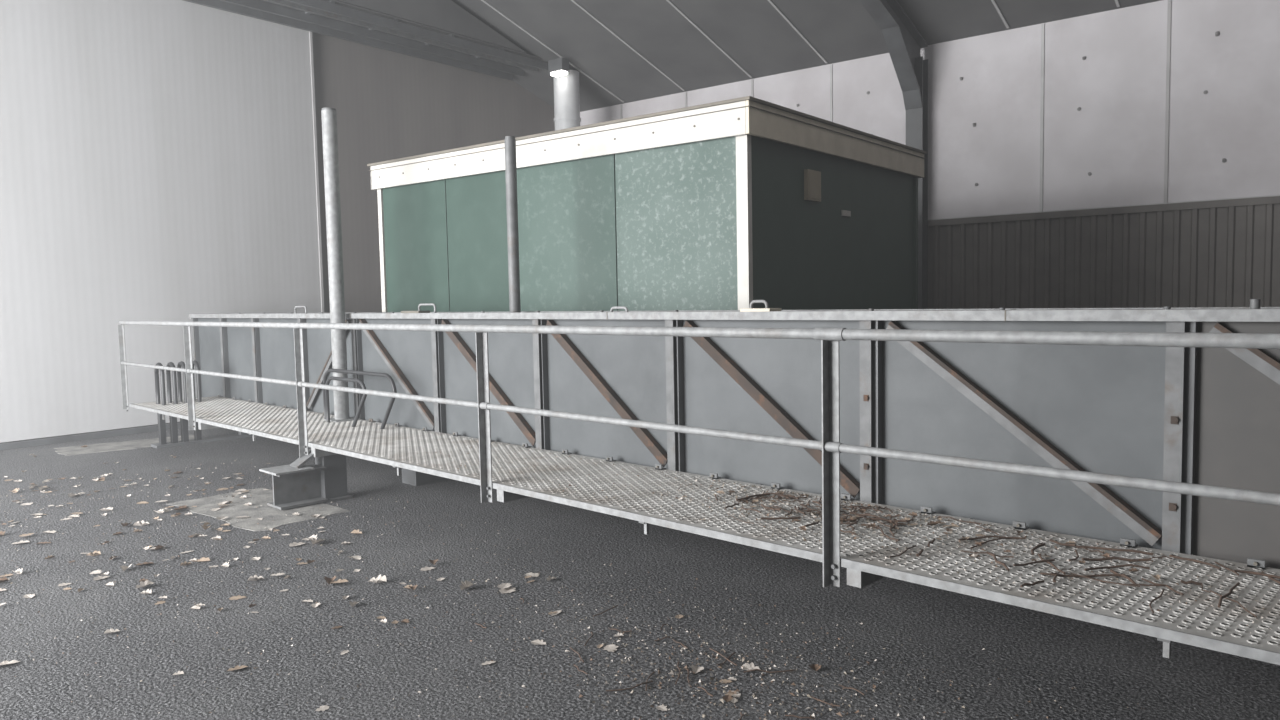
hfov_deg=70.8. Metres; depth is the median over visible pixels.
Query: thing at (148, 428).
trim
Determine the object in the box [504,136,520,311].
steel pole
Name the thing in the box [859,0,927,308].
beam
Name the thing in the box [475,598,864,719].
twigs
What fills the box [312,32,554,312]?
wall
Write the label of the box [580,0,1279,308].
wall
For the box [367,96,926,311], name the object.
cabin
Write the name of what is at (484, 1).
trim
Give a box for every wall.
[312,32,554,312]
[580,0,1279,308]
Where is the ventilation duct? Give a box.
[553,69,580,130]
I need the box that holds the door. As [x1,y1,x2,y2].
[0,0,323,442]
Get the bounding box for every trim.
[0,422,188,449]
[481,0,1119,101]
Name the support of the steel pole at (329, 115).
on the bridge
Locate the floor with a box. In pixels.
[0,427,1279,719]
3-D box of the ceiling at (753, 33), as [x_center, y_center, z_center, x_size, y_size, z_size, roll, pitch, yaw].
[1.160,-5.554,4.250,22.100,3.008,19.240,2,5,38]
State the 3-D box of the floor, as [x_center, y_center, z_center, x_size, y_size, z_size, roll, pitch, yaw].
[1.300,1.394,4.729,22.100,0.218,19.240,2,5,38]
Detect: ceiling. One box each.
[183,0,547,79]
[451,0,1160,111]
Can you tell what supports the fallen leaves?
on the floor
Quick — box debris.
[407,444,1279,636]
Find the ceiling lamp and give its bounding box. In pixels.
[548,57,568,76]
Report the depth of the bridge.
4.71 m
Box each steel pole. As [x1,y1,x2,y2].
[321,108,359,421]
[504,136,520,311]
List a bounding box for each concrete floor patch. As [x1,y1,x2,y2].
[54,434,193,455]
[168,488,349,530]
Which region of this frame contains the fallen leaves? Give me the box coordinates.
[0,445,820,710]
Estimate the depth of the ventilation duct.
16.25 m
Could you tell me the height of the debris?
0.026 m
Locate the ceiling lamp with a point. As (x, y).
(557, 67)
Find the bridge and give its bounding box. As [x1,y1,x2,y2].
[118,299,1279,664]
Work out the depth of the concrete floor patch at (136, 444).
10.75 m
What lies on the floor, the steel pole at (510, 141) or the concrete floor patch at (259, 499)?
the concrete floor patch at (259, 499)

